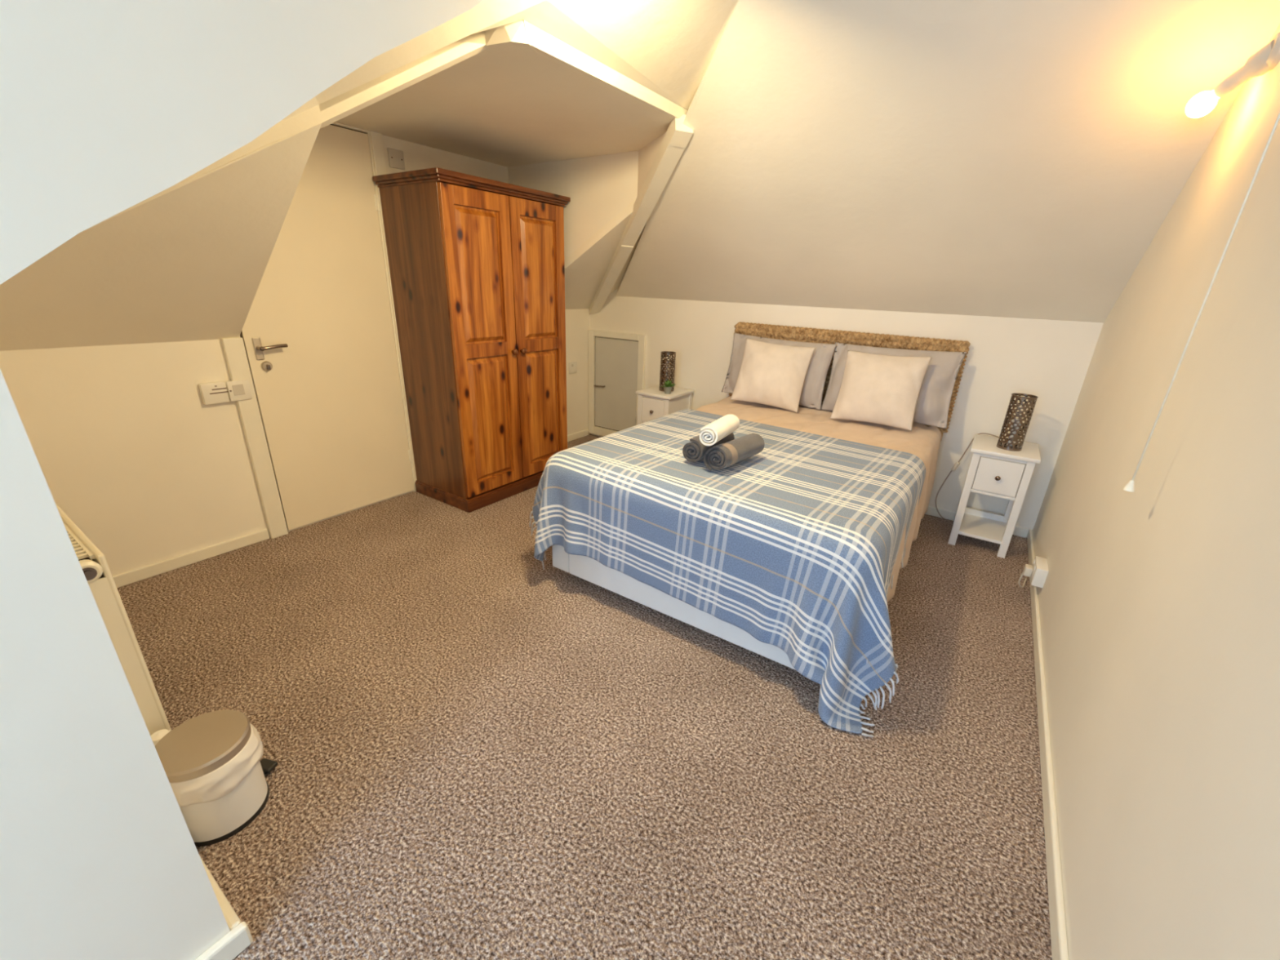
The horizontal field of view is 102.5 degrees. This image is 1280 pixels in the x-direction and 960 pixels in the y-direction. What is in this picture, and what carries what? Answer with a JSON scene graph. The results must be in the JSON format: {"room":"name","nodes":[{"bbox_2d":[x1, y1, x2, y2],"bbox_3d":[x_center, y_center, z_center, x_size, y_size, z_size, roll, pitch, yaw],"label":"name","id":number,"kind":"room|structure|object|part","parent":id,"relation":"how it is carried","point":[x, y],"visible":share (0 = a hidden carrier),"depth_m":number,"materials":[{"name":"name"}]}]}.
{"room":"attic bedroom","nodes":[
{"label":"attic bedroom","id":0,"kind":"room"},
{"bbox_2d":[0,122,322,351],"bbox_3d":[-1.720,-0.791,1.673,1.085,0.781,0.916,16,25,31],"label":"ceiling","id":1,"kind":"structure","parent":0,"point":[188,261],"depth_m":1.81,"materials":[{"name":"beige paint"}]},
{"bbox_2d":[0,0,483,959],"bbox_3d":[-1.133,-0.015,0.290,0.100,2.420,4.170,16,25,31],"label":"wall","id":2,"kind":"structure","parent":0,"point":[107,106],"depth_m":0.76,"materials":[{"name":"beige paint"}]},
{"bbox_2d":[195,921,253,959],"bbox_3d":[-1.565,1.316,0.074,0.020,0.060,2.610,16,25,31],"label":"baseboard","id":3,"kind":"structure","parent":2,"relation":"attached to","point":[237,940],"depth_m":1.06,"materials":[{"name":"white wood"}]},
{"bbox_2d":[0,131,589,576],"bbox_3d":[-1.478,-1.071,3.017,0.080,2.420,3.595,16,25,31],"label":"wall","id":4,"kind":"structure","parent":0,"point":[124,440],"depth_m":2.27,"materials":[{"name":"beige paint"}]},
{"bbox_2d":[112,528,269,587],"bbox_3d":[-2.205,0.397,2.415,0.015,0.060,0.815,16,25,31],"label":"baseboard","id":5,"kind":"structure","parent":4,"relation":"attached to","point":[134,575],"depth_m":2.46,"materials":[{"name":"white wood"}]},
{"bbox_2d":[198,381,229,404],"bbox_3d":[-1.984,-0.406,2.396,0.032,0.096,0.100,16,25,31],"label":"alarm box","id":6,"kind":"object","parent":4,"relation":"attached to","point":[211,393],"visible":1,"depth_m":2.38,"materials":[{"name":"white plastic"}]},
{"bbox_2d":[220,121,416,538],"bbox_3d":[-1.656,-0.759,2.725,0.073,2.035,0.922,16,25,31],"label":"door","id":7,"kind":"structure","parent":4,"relation":"in","point":[319,331],"depth_m":2.73,"materials":[{"name":"beige paint"}]},
{"bbox_2d":[226,379,252,401],"bbox_3d":[-1.916,-0.429,2.458,0.012,0.095,0.090,16,25,31],"label":"light switch","id":8,"kind":"object","parent":7,"relation":"attached to","point":[238,390],"visible":1,"depth_m":2.45,"materials":[{"name":"white plastic"}]},
{"bbox_3d":[-1.856,-0.638,2.497,0.008,0.107,0.034,16,25,31],"label":"handle plate","id":9,"kind":"part","parent":7,"relation":"part of","materials":[{"name":"metal"}]},
{"bbox_3d":[-1.805,-0.651,2.520,0.057,0.027,0.122,16,25,31],"label":"lever handle","id":10,"kind":"part","parent":7,"relation":"part of","materials":[{"name":"silver metal"}]},
{"bbox_2d":[387,147,404,169],"bbox_3d":[-1.343,-1.771,2.833,0.011,0.092,0.090,16,25,31],"label":"blank plate","id":11,"kind":"object","parent":4,"relation":"attached to","point":[396,158],"visible":1,"depth_m":2.83,"materials":[{"name":"plastic"}]},
{"bbox_2d":[568,361,577,373],"bbox_3d":[-0.576,-0.966,4.411,0.013,0.096,0.103,16,25,31],"label":"wall socket","id":12,"kind":"object","parent":4,"relation":"attached to","point":[572,366],"visible":1,"depth_m":4.40,"materials":[{"name":"white plastic"}]},
{"bbox_2d":[567,429,588,441],"bbox_3d":[-0.719,-0.331,4.462,0.015,0.060,0.840,16,25,31],"label":"baseboard","id":13,"kind":"structure","parent":4,"relation":"attached to","point":[584,433],"depth_m":4.66,"materials":[{"name":"white wood"}]},
{"bbox_2d":[277,0,545,123],"bbox_3d":[-0.777,-1.188,1.111,2.828,1.686,1.073,0,21,-6],"label":"ceiling","id":14,"kind":"structure","parent":0,"point":[486,13],"depth_m":1.52,"materials":[{"name":"beige paint"}]},
{"bbox_2d":[153,20,537,195],"bbox_3d":[-0.926,-1.171,1.647,1.186,0.544,0.134,-1,21,-9],"label":"ceiling beam","id":15,"kind":"structure","parent":14,"relation":"attached to","point":[511,38],"depth_m":1.62,"materials":[{"name":"beige paint"}]},
{"bbox_2d":[335,0,738,167],"bbox_3d":[-0.390,-1.770,2.069,2.374,0.442,1.745,16,25,31],"label":"ceiling","id":16,"kind":"structure","parent":0,"point":[495,106],"depth_m":2.07,"materials":[{"name":"beige paint"}]},
{"bbox_2d":[507,151,638,259],"bbox_3d":[-0.450,-1.549,3.339,1.062,0.915,0.040,16,25,31],"label":"wall","id":17,"kind":"structure","parent":0,"point":[598,188],"depth_m":3.16,"materials":[{"name":"beige paint"}]},
{"bbox_2d":[116,434,1052,959],"bbox_3d":[-0.795,0.826,1.585,3.597,0.050,6.300,16,25,31],"label":"floor","id":18,"kind":"structure","parent":0,"point":[482,751],"depth_m":1.55,"materials":[{"name":"carpet"}]},
{"bbox_2d":[155,709,278,846],"bbox_3d":[-1.096,0.754,1.320,0.221,0.252,0.230,-9,23,-26],"label":"pedal bin","id":19,"kind":"object","parent":18,"relation":"on","point":[215,774],"visible":0.84,"depth_m":1.27,"materials":[{"name":"white metal"}]},
{"bbox_3d":[-1.090,0.654,1.277,0.196,0.034,0.196,7,21,13],"label":"lid","id":20,"kind":"part","parent":19,"relation":"part of","materials":[{"name":"metal"}]},
{"bbox_2d":[373,167,570,512],"bbox_3d":[-0.959,-0.835,3.287,0.564,1.824,0.956,16,25,31],"label":"wardrobe","id":21,"kind":"object","parent":18,"relation":"on","point":[477,268],"visible":0.94,"depth_m":3.01,"materials":[{"name":"brown wood"}]},
{"bbox_3d":[-1.228,-0.730,2.957,0.500,1.705,0.022,16,25,31],"label":"panel","id":22,"kind":"part","parent":21,"relation":"part of","materials":[{"name":"brown wood"}]},
{"bbox_3d":[-0.929,-1.662,2.971,0.552,0.052,0.956,16,25,31],"label":"cornice","id":23,"kind":"part","parent":21,"relation":"part of","materials":[{"name":"brown wood"}]},
{"bbox_3d":[-0.876,-1.114,2.840,0.022,0.697,0.297,16,25,31],"label":"door panel","id":24,"kind":"part","parent":21,"relation":"part of","materials":[{"name":"brown wood"}]},
{"bbox_3d":[-0.891,-0.737,2.985,0.022,1.676,0.441,16,25,31],"label":"door","id":25,"kind":"part","parent":21,"relation":"part of","materials":[{"name":"brown wood"}]},
{"bbox_3d":[-0.904,-0.372,3.124,0.022,0.745,0.297,16,25,31],"label":"door panel","id":26,"kind":"part","parent":21,"relation":"part of","materials":[{"name":"brown wood"}]},
{"bbox_3d":[-0.761,-0.777,3.119,0.037,0.038,0.038,16,25,31],"label":"knob","id":27,"kind":"part","parent":21,"relation":"part of","materials":[{"name":"brown wood"}]},
{"bbox_3d":[-0.722,-0.797,3.173,0.037,0.038,0.038,16,25,31],"label":"knob","id":28,"kind":"part","parent":21,"relation":"part of","materials":[{"name":"brown wood"}]},
{"bbox_3d":[-0.638,-0.860,3.333,0.022,1.676,0.441,16,25,31],"label":"door","id":29,"kind":"part","parent":21,"relation":"part of","materials":[{"name":"brown wood"}]},
{"bbox_3d":[-0.623,-1.237,3.188,0.022,0.697,0.297,16,25,31],"label":"door panel","id":30,"kind":"part","parent":21,"relation":"part of","materials":[{"name":"brown wood"}]},
{"bbox_3d":[-0.651,-0.495,3.471,0.022,0.745,0.297,16,25,31],"label":"door panel","id":31,"kind":"part","parent":21,"relation":"part of","materials":[{"name":"brown wood"}]},
{"bbox_2d":[635,385,693,425],"bbox_3d":[0.182,-0.418,4.052,0.307,0.578,0.383,16,25,31],"label":"nightstand","id":32,"kind":"object","parent":18,"relation":"on","point":[653,403],"visible":0.52,"depth_m":3.88,"materials":[{"name":"white paint"}]},
{"bbox_3d":[0.001,-0.395,4.005,0.036,0.556,0.036,16,25,31],"label":"leg","id":33,"kind":"part","parent":32,"relation":"part of","materials":[{"name":"white paint"}]},
{"bbox_3d":[0.187,-0.562,3.996,0.197,0.183,0.324,16,25,31],"label":"drawer","id":34,"kind":"part","parent":32,"relation":"part of","materials":[{"name":"white paint"}]},
{"bbox_3d":[0.107,-0.618,3.845,0.203,0.018,0.022,16,25,31],"label":"rail","id":35,"kind":"part","parent":32,"relation":"part of","materials":[{"name":"white paint"}]},
{"bbox_2d":[658,351,675,391],"bbox_3d":[0.209,-0.825,3.906,0.117,0.288,0.117,0,21,-6],"label":"table lamp","id":36,"kind":"object","parent":32,"relation":"on","point":[667,373],"visible":0.88,"depth_m":3.87,"materials":[{"name":"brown metal"}]},
{"bbox_3d":[0.198,-0.340,3.881,0.036,0.556,0.036,16,25,31],"label":"leg","id":37,"kind":"part","parent":32,"relation":"part of","materials":[{"name":"white paint"}]},
{"bbox_2d":[661,379,675,394],"bbox_3d":[0.215,-0.692,3.819,0.104,0.102,0.116,6,21,10],"label":"potted plant","id":38,"kind":"object","parent":32,"relation":"on","point":[668,386],"visible":1,"depth_m":3.81,"materials":[{"name":"green plant"}]},
{"bbox_3d":[0.208,-0.672,3.832,0.064,0.055,0.064,16,25,31],"label":"pot","id":39,"kind":"part","parent":38,"relation":"part of","materials":[{"name":"ceramic"}]},
{"bbox_3d":[0.297,-0.539,3.943,0.012,0.223,0.283,16,25,31],"label":"panel","id":40,"kind":"part","parent":32,"relation":"part of","materials":[{"name":"white paint"}]},
{"bbox_3d":[0.378,-0.428,4.129,0.036,0.556,0.036,16,25,31],"label":"leg","id":41,"kind":"part","parent":32,"relation":"part of","materials":[{"name":"white paint"}]},
{"bbox_2d":[551,321,970,670],"bbox_3d":[0.713,-0.179,2.732,1.459,1.112,2.023,16,25,31],"label":"bed","id":42,"kind":"object","parent":18,"relation":"on","point":[588,569],"visible":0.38,"depth_m":2.36,"materials":[{"name":"white fabric"}]},
{"bbox_3d":[-0.371,0.301,2.396,0.103,0.264,0.009,16,25,31],"label":"corner panel","id":43,"kind":"part","parent":42,"relation":"part of","materials":[{"name":"white wood"}]},
{"bbox_3d":[0.133,0.441,2.079,1.115,0.264,0.010,16,25,31],"label":"foot panel","id":44,"kind":"part","parent":42,"relation":"part of","materials":[{"name":"white wood"}]},
{"bbox_2d":[694,395,941,602],"bbox_3d":[0.674,0.010,2.743,1.474,0.489,1.935,16,25,31],"label":"sheet","id":45,"kind":"object","parent":42,"relation":"on","point":[923,442],"visible":0.18,"depth_m":2.90,"materials":[{"name":"beige fabric"}]},
{"bbox_2d":[528,408,925,737],"bbox_3d":[0.443,0.179,2.431,1.657,0.627,1.311,16,25,31],"label":"throw blanket","id":46,"kind":"object","parent":45,"relation":"on","point":[791,544],"visible":0.91,"depth_m":1.91,"materials":[{"name":"fabric"}]},
{"bbox_2d":[682,432,734,462],"bbox_3d":[0.301,-0.156,2.234,0.102,0.098,0.278,18,26,35],"label":"rolled towel","id":47,"kind":"object","parent":46,"relation":"on","point":[695,451],"visible":0.55,"depth_m":2.14,"materials":[{"name":"grey fabric"}]},
{"bbox_2d":[699,413,739,445],"bbox_3d":[0.333,-0.209,2.128,0.079,0.076,0.268,13,24,27],"label":"rolled towel","id":48,"kind":"object","parent":47,"relation":"on","point":[717,430],"visible":1,"depth_m":2.05,"materials":[{"name":"white fabric"}]},
{"bbox_2d":[703,433,764,471],"bbox_3d":[0.400,-0.118,2.157,0.115,0.107,0.308,19,27,37],"label":"rolled towel","id":49,"kind":"object","parent":46,"relation":"on","point":[722,455],"visible":1,"depth_m":2.08,"materials":[{"name":"grey fabric"}]},
{"bbox_2d":[729,337,815,412],"bbox_3d":[0.851,-0.683,3.326,0.451,0.412,0.233,16,25,31],"label":"cushion","id":50,"kind":"object","parent":45,"relation":"on","point":[774,375],"visible":1,"depth_m":3.26,"materials":[{"name":"beige fabric"}]},
{"bbox_2d":[721,333,836,410],"bbox_3d":[0.918,-0.747,3.479,0.735,0.422,0.227,16,25,31],"label":"pillow","id":51,"kind":"object","parent":45,"relation":"on","point":[812,389],"visible":0.47,"depth_m":3.33,"materials":[{"name":"grey fabric"}]},
{"bbox_2d":[830,350,931,431],"bbox_3d":[1.375,-0.524,2.960,0.451,0.397,0.221,16,25,31],"label":"cushion","id":52,"kind":"object","parent":45,"relation":"on","point":[882,389],"visible":1,"depth_m":2.89,"materials":[{"name":"beige fabric"}]},
{"bbox_2d":[821,342,966,428],"bbox_3d":[1.490,-0.582,3.090,0.726,0.432,0.237,16,25,31],"label":"pillow","id":53,"kind":"object","parent":45,"relation":"on","point":[933,402],"visible":0.49,"depth_m":2.93,"materials":[{"name":"grey fabric"}]},
{"bbox_3d":[1.273,-0.670,3.408,1.410,0.585,0.062,16,25,31],"label":"headboard","id":54,"kind":"part","parent":42,"relation":"part of","materials":[{"name":"brown wicker"}]},
{"bbox_2d":[947,434,1040,558],"bbox_3d":[1.992,0.085,2.916,0.307,0.578,0.383,16,25,31],"label":"nightstand","id":55,"kind":"object","parent":18,"relation":"on","point":[997,472],"visible":1,"depth_m":2.77,"materials":[{"name":"white paint"}]},
{"bbox_3d":[1.991,0.019,3.117,0.036,0.556,0.036,16,25,31],"label":"leg","id":56,"kind":"part","parent":55,"relation":"part of","materials":[{"name":"white paint"}]},
{"bbox_3d":[1.810,0.108,2.869,0.036,0.556,0.036,16,25,31],"label":"leg","id":57,"kind":"part","parent":55,"relation":"part of","materials":[{"name":"white paint"}]},
{"bbox_2d":[958,513,1006,544],"bbox_3d":[1.990,0.276,2.999,0.255,0.018,0.337,16,25,31],"label":"shelf","id":58,"kind":"object","parent":55,"relation":"attached to","point":[989,528],"depth_m":2.97,"materials":[{"name":"white paint"}]},
{"bbox_3d":[2.081,0.209,3.115,0.203,0.040,0.018,16,25,31],"label":"rail","id":59,"kind":"part","parent":55,"relation":"part of","materials":[{"name":"white paint"}]},
{"bbox_2d":[935,393,1038,522],"bbox_3d":[1.992,-0.091,2.971,0.163,0.866,0.410,-1,21,-9],"label":"table lamp","id":60,"kind":"object","parent":55,"relation":"on","point":[1015,424],"visible":0.98,"depth_m":2.71,"materials":[{"name":"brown metal"}]},
{"bbox_2d":[951,462,959,471],"bbox_3d":[1.928,-0.082,3.140,0.038,0.064,0.021,16,25,31],"label":"switch","id":61,"kind":"object","parent":60,"relation":"attached to","point":[957,464],"depth_m":3.13,"materials":[{"name":"white plastic"}]},
{"bbox_3d":[2.001,-0.306,2.729,0.112,0.285,0.112,8,22,15],"label":"lamp shade","id":62,"kind":"part","parent":60,"relation":"part of","materials":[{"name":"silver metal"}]},
{"bbox_3d":[1.909,0.076,2.782,0.203,0.017,0.022,16,25,31],"label":"rail","id":63,"kind":"part","parent":55,"relation":"part of","materials":[{"name":"white paint"}]},
{"bbox_3d":[1.897,-0.010,2.724,0.026,0.026,0.029,16,25,31],"label":"knob","id":64,"kind":"part","parent":55,"relation":"part of","materials":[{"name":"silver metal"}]},
{"bbox_3d":[1.997,-0.060,2.860,0.197,0.183,0.324,16,25,31],"label":"drawer","id":65,"kind":"part","parent":55,"relation":"part of","materials":[{"name":"white paint"}]},
{"bbox_3d":[1.917,-0.115,2.709,0.203,0.018,0.022,16,25,31],"label":"rail","id":66,"kind":"part","parent":55,"relation":"part of","materials":[{"name":"white paint"}]},
{"bbox_3d":[2.188,0.074,2.993,0.036,0.556,0.036,16,25,31],"label":"leg","id":67,"kind":"part","parent":55,"relation":"part of","materials":[{"name":"white paint"}]},
{"bbox_3d":[2.007,0.162,2.745,0.036,0.556,0.036,16,25,31],"label":"leg","id":68,"kind":"part","parent":55,"relation":"part of","materials":[{"name":"white paint"}]},
{"bbox_2d":[521,19,687,110],"bbox_3d":[-0.708,-1.484,0.701,3.557,0.060,6.260,16,25,31],"label":"ceiling","id":69,"kind":"structure","parent":0,"point":[522,20],"depth_m":2.96,"materials":[{"name":"beige paint"}]},
{"bbox_2d":[564,197,647,309],"bbox_3d":[-0.208,-1.561,3.682,1.152,0.708,0.855,16,25,31],"label":"ceiling","id":70,"kind":"structure","parent":0,"point":[585,268],"depth_m":3.48,"materials":[{"name":"beige paint"}]},
{"bbox_2d":[637,132,666,195],"bbox_3d":[0.075,-1.615,2.749,0.034,0.335,0.458,-5,22,-18],"label":"wall","id":71,"kind":"structure","parent":0,"point":[646,155],"depth_m":2.79,"materials":[{"name":"beige paint"}]},
{"bbox_2d":[523,20,687,119],"bbox_3d":[-0.085,-1.525,1.973,0.047,0.046,0.996,16,25,32],"label":"ceiling beam","id":72,"kind":"structure","parent":71,"relation":"attached to","point":[544,44],"depth_m":1.86,"materials":[{"name":"white paint"}]},
{"bbox_2d":[589,114,693,314],"bbox_3d":[-0.099,-1.539,3.368,0.088,0.981,2.028,-4,22,-16],"label":"beam","id":73,"kind":"structure","parent":71,"relation":"attached to","point":[677,135],"depth_m":2.82,"materials":[{"name":"white paint"}]},
{"bbox_2d":[589,288,1103,529],"bbox_3d":[0.994,-1.181,3.546,3.557,2.420,0.080,16,25,31],"label":"wall","id":74,"kind":"structure","parent":0,"point":[1048,360],"depth_m":3.10,"materials":[{"name":"beige paint"}]},
{"bbox_2d":[588,329,646,436],"bbox_3d":[-0.218,-0.807,4.482,0.592,0.930,0.040,16,25,31],"label":"door","id":75,"kind":"structure","parent":74,"relation":"in","point":[616,360],"depth_m":4.47,"materials":[{"name":"beige paint"}]},
{"bbox_2d":[924,506,1029,537],"bbox_3d":[1.169,0.002,3.778,2.774,0.060,0.015,16,25,31],"label":"baseboard","id":76,"kind":"structure","parent":74,"relation":"attached to","point":[1020,531],"depth_m":3.27,"materials":[{"name":"white wood"}]},
{"bbox_2d":[615,0,1279,322],"bbox_3d":[0.580,-1.476,2.489,3.120,1.227,1.922,16,25,31],"label":"ceiling","id":77,"kind":"structure","parent":0,"point":[1002,158],"depth_m":2.02,"materials":[{"name":"beige paint"}]},
{"bbox_2d":[1123,111,1279,492],"bbox_3d":[1.266,-0.687,1.033,0.068,1.523,0.068,16,25,31],"label":"pull cord","id":78,"kind":"object","parent":77,"relation":"hanging from","point":[1130,486],"visible":1,"depth_m":1.14,"materials":[{"name":"white fabric"}]},
{"bbox_3d":[1.235,0.013,1.294,0.022,0.027,0.022,16,25,31],"label":"acorn pull","id":79,"kind":"part","parent":78,"relation":"part of","materials":[{"name":"white plastic"}]},
{"bbox_2d":[1032,23,1279,959],"bbox_3d":[0.659,0.082,0.213,0.080,2.420,6.180,16,25,31],"label":"wall","id":80,"kind":"structure","parent":0,"point":[1159,602],"depth_m":1.09,"materials":[{"name":"beige paint"}]},
{"bbox_2d":[1030,555,1048,587],"bbox_3d":[1.845,0.424,2.376,0.048,0.090,0.145,16,25,31],"label":"electrical outlet","id":81,"kind":"object","parent":80,"relation":"attached to","point":[1038,576],"visible":0.94,"depth_m":2.33,"materials":[{"name":"white plastic"}]},
{"bbox_2d":[1017,564,1033,587],"bbox_3d":[1.882,0.456,2.509,0.037,0.162,0.238,18,26,35],"label":"plug","id":82,"kind":"object","parent":81,"relation":"attached to","point":[1028,570],"visible":1,"depth_m":2.41,"materials":[{"name":"white plastic"}]},
{"bbox_2d":[1026,528,1068,959],"bbox_3d":[0.601,1.162,0.690,0.015,0.060,6.100,16,25,31],"label":"baseboard","id":83,"kind":"structure","parent":80,"relation":"attached to","point":[1059,942],"depth_m":1.42,"materials":[{"name":"white wood"}]},
{"bbox_2d":[1185,31,1279,118],"bbox_3d":[1.590,-1.071,1.362,0.066,0.150,0.204,-1,21,-7],"label":"wall lamp","id":84,"kind":"object","parent":80,"relation":"attached to","point":[1268,57],"visible":1,"depth_m":1.35,"materials":[{"name":"white"}]},
{"bbox_3d":[1.578,-1.054,1.439,0.068,0.063,0.069,16,25,31],"label":"bulb","id":85,"kind":"part","parent":84,"relation":"part of","materials":[{"name":"white glass"}]},
{"bbox_3d":[-1.676,-0.365,1.152,1.847,2.420,0.080,16,25,31],"label":"wall","id":86,"kind":"structure","parent":0,"visible":0},
{"bbox_2d":[55,503,171,746],"bbox_3d":[-1.673,0.396,1.538,1.206,0.725,0.070,16,25,31],"label":"radiator","id":87,"kind":"object","parent":86,"relation":"attached to","point":[94,564],"visible":0.39,"depth_m":1.23,"materials":[{"name":"metal"}]},
{"bbox_2d":[61,518,95,559],"bbox_3d":[-1.710,0.057,1.437,1.095,0.010,0.054,16,25,31],"label":"grille","id":88,"kind":"object","parent":87,"relation":"attached to","point":[84,548],"depth_m":1.22,"materials":[{"name":"metal"}]},
{"bbox_3d":[-1.245,0.469,1.247,0.004,0.515,0.052,16,25,31],"label":"panel","id":89,"kind":"part","parent":87,"relation":"part of","materials":[{"name":"metal"}]},
{"bbox_2d":[199,855,240,930],"bbox_3d":[-1.639,0.737,1.581,1.927,0.060,0.020,16,25,31],"label":"baseboard","id":90,"kind":"structure","parent":86,"relation":"attached to","point":[232,919],"depth_m":1.11,"materials":[{"name":"white wood"}]}
]}

